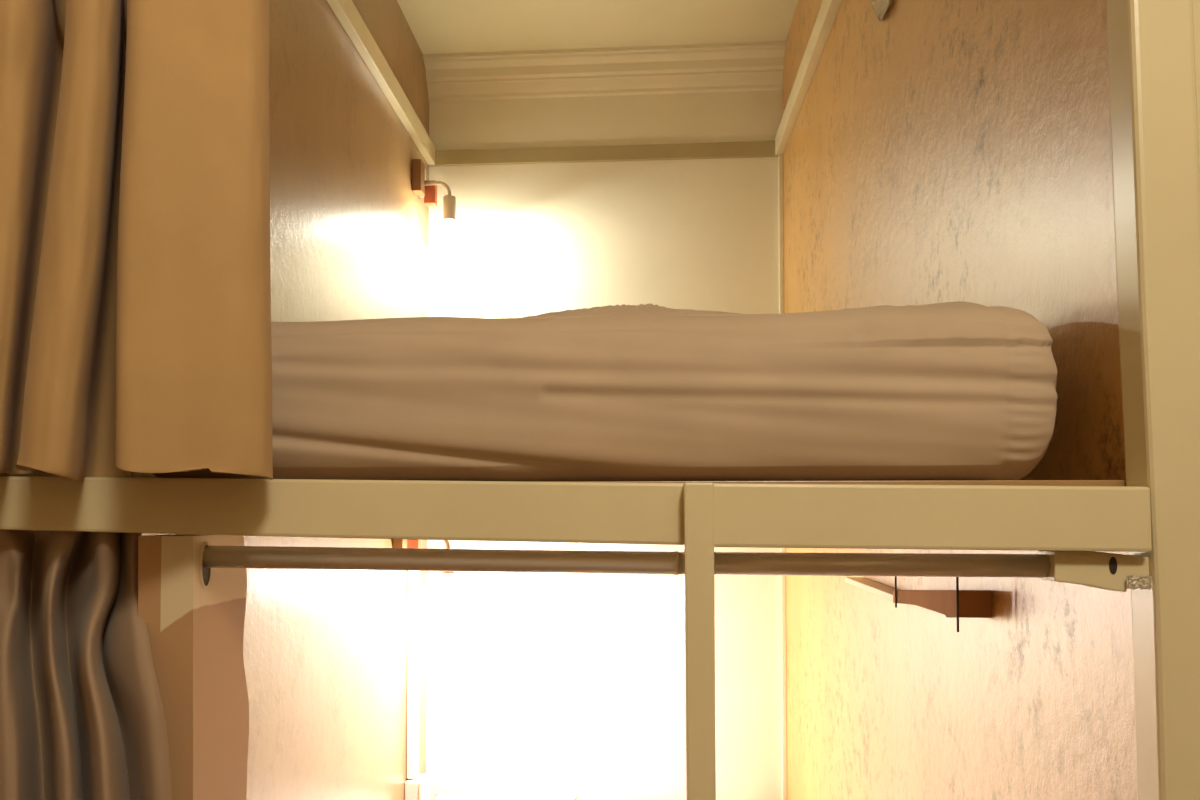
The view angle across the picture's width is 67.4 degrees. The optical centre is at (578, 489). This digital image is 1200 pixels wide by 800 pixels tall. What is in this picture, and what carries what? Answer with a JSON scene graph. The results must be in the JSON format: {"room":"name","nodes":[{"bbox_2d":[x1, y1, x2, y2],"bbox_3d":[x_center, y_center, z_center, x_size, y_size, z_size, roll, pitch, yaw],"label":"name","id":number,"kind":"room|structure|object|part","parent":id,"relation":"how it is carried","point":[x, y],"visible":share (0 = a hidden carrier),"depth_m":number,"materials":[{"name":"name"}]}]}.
{"room":"dormitory","nodes":[
{"label":"dormitory","id":0,"kind":"room"},
{"bbox_2d":[0,0,428,799],"bbox_3d":[-0.590,-0.023,1.939,0.020,2.854,2.110,0,-2,4],"label":"wall","id":1,"kind":"structure","parent":0,"point":[325,650],"depth_m":2.10,"materials":[{"name":"beige wood"}]},
{"bbox_2d":[327,0,434,164],"bbox_3d":[-0.568,-1.144,1.961,0.025,0.060,2.096,0,-2,4],"label":"trim","id":2,"kind":"structure","parent":1,"relation":"attached to","point":[346,12],"depth_m":2.41,"materials":[{"name":"beige paint"}]},
{"bbox_2d":[407,571,419,778],"bbox_3d":[-0.508,0.490,2.760,0.021,0.766,0.070,0,-2,4],"label":"cable conduit","id":3,"kind":"object","parent":1,"relation":"attached to","point":[413,621],"visible":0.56,"depth_m":2.73,"materials":[{"name":"white plastic"}]},
{"bbox_2d":[405,772,429,799],"bbox_3d":[-0.492,0.941,2.738,0.054,0.135,0.105,0,-2,4],"label":"power socket","id":4,"kind":"object","parent":1,"relation":"attached to","point":[417,788],"visible":0.92,"depth_m":2.70,"materials":[{"name":"white plastic"}]},
{"bbox_3d":[-0.470,0.941,2.737,0.009,0.135,0.105,0,-2,4],"label":"plate","id":5,"kind":"part","parent":4,"relation":"part of","materials":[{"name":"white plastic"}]},
{"bbox_2d":[393,539,454,574],"bbox_3d":[-0.445,0.159,2.617,0.169,0.174,0.105,0,-2,4],"label":"reading lamp","id":6,"kind":"object","parent":1,"relation":"attached to","point":[397,543],"visible":0.33,"depth_m":2.61,"materials":[{"name":"white plastic"}]},
{"bbox_2d":[412,159,455,222],"bbox_3d":[-0.452,-0.939,2.839,0.127,0.186,0.105,0,-2,4],"label":"reading lamp","id":7,"kind":"object","parent":1,"relation":"attached to","point":[422,188],"visible":1,"depth_m":2.82,"materials":[{"name":"white plastic"}]},
{"bbox_2d":[397,0,797,54],"bbox_3d":[-0.025,-1.508,0.768,1.640,0.050,4.644,0,-2,4],"label":"ceiling","id":8,"kind":"structure","parent":0,"point":[437,26],"depth_m":2.74,"materials":[{"name":"paint"}]},
{"bbox_2d":[426,90,781,799],"bbox_3d":[0.132,0.005,2.969,1.630,2.854,0.050,0,-2,4],"label":"wall","id":9,"kind":"structure","parent":0,"point":[542,684],"depth_m":2.95,"materials":[{"name":"white paint"}]},
{"bbox_2d":[428,141,778,166],"bbox_3d":[0.079,-1.110,2.971,1.170,0.048,0.014,0,-2,4],"label":"trim","id":10,"kind":"structure","parent":9,"relation":"attached to","point":[749,149],"depth_m":2.96,"materials":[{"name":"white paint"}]},
{"bbox_2d":[423,41,785,101],"bbox_3d":[0.077,-1.365,2.942,1.170,0.115,0.088,0,-2,4],"label":"trim","id":11,"kind":"structure","parent":9,"relation":"attached to","point":[750,66],"depth_m":2.94,"materials":[{"name":"white paint"}]},
{"bbox_2d":[778,155,783,313],"bbox_3d":[0.656,-0.513,2.912,0.014,1.148,0.016,0,-2,4],"label":"trim","id":12,"kind":"structure","parent":9,"relation":"attached to","point":[780,157],"depth_m":2.91,"materials":[{"name":"beige paint"}]},
{"bbox_2d":[781,548,786,799],"bbox_3d":[0.656,0.540,2.883,0.014,0.939,0.016,0,-2,4],"label":"trim","id":13,"kind":"structure","parent":9,"relation":"attached to","point":[783,578],"depth_m":2.87,"materials":[{"name":"beige paint"}]},
{"bbox_2d":[782,0,1136,799],"bbox_3d":[0.598,-0.025,1.853,0.020,2.854,2.110,0,-2,4],"label":"wall","id":14,"kind":"structure","parent":0,"point":[936,151],"depth_m":1.25,"materials":[{"name":"orange wood"}]},
{"bbox_2d":[775,0,841,154],"bbox_3d":[0.576,-1.146,1.901,0.025,0.060,2.050,0,-2,4],"label":"trim","id":15,"kind":"structure","parent":14,"relation":"attached to","point":[828,11],"depth_m":2.39,"materials":[{"name":"beige paint"}]},
{"bbox_2d":[872,0,890,20],"bbox_3d":[0.572,-0.955,1.716,0.009,0.171,0.183,0,-2,7],"label":"tape","id":16,"kind":"object","parent":14,"relation":"attached to","point":[880,7],"visible":1,"depth_m":1.70,"materials":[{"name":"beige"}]},
{"bbox_2d":[845,576,990,631],"bbox_3d":[0.539,0.151,1.520,0.048,0.086,0.714,0,-2,4],"label":"wall shelf","id":17,"kind":"object","parent":14,"relation":"attached to","point":[957,603],"visible":0.93,"depth_m":1.24,"materials":[{"name":"beige paint"}]},
{"bbox_3d":[-0.025,1.395,0.687,1.640,0.050,4.645,0,-2,4],"label":"floor","id":18,"kind":"structure","parent":0,"visible":0},
{"bbox_2d":[0,0,1199,799],"bbox_3d":[0.120,-0.024,1.870,1.515,2.864,2.140,0,-2,4],"label":"frame","id":19,"kind":"object","parent":18,"relation":"on","point":[196,633],"visible":0.97,"depth_m":0.80,"materials":[{"name":"beige paint"}]},
{"bbox_2d":[0,530,171,799],"bbox_3d":[-0.500,0.390,0.855,0.317,0.706,0.103,0,-2,15],"label":"privacy curtain","id":20,"kind":"object","parent":19,"relation":"hanging from","point":[82,717],"visible":0.95,"depth_m":0.85,"materials":[{"name":"brown fabric"}]},
{"bbox_3d":[-0.380,0.713,0.895,0.070,1.336,0.121,0,-2,4],"label":"post","id":21,"kind":"part","parent":19,"relation":"part of","materials":[{"name":"beige wood"}]},
{"bbox_2d":[152,301,1057,481],"bbox_3d":[0.073,-0.091,1.900,0.967,0.228,2.041,0,-2,4],"label":"mattress","id":22,"kind":"object","parent":19,"relation":"on","point":[960,390],"visible":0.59,"depth_m":0.89,"materials":[{"name":"beige fabric"}]},
{"bbox_2d":[492,304,761,319],"bbox_3d":[0.064,-0.199,1.054,0.295,0.051,0.240,0,-2,4],"label":"sheet","id":23,"kind":"object","parent":22,"relation":"on","point":[647,309],"visible":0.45,"depth_m":0.97,"materials":[{"name":"beige fabric"}]},
{"bbox_2d":[199,541,1151,591],"bbox_3d":[0.071,0.072,0.838,0.872,0.047,0.043,0,-2,4],"label":"curtain rod","id":24,"kind":"object","parent":19,"relation":"attached to","point":[1101,570],"visible":0.97,"depth_m":0.83,"materials":[{"name":"metal"}]},
{"bbox_2d":[1039,551,1148,591],"bbox_3d":[0.465,0.072,0.814,0.083,0.037,0.035,0,-2,4],"label":"bracket","id":25,"kind":"object","parent":24,"relation":"attached to","point":[1101,570],"depth_m":0.80,"materials":[{"name":"beige paint"}]},
{"bbox_3d":[0.107,0.431,0.799,0.027,0.875,0.028,0,-2,4],"label":"upright rail","id":26,"kind":"part","parent":19,"relation":"part of","materials":[{"name":"beige paint"}]},
{"bbox_3d":[0.520,-0.059,0.809,0.083,2.854,0.046,0,-2,4],"label":"post","id":27,"kind":"part","parent":19,"relation":"part of","materials":[{"name":"beige paint"}]},
{"bbox_3d":[-0.450,-0.514,0.819,0.414,0.016,0.016,0,-2,4],"label":"rail","id":28,"kind":"object","parent":19,"relation":"attached to","visible":0},
{"bbox_2d":[0,0,272,482],"bbox_3d":[-0.446,-0.301,0.837,0.346,0.590,0.136,-1,-2,19],"label":"privacy curtain","id":29,"kind":"object","parent":28,"relation":"hanging from","point":[135,280],"visible":1,"depth_m":0.77,"materials":[{"name":"brown fabric"}]}
]}

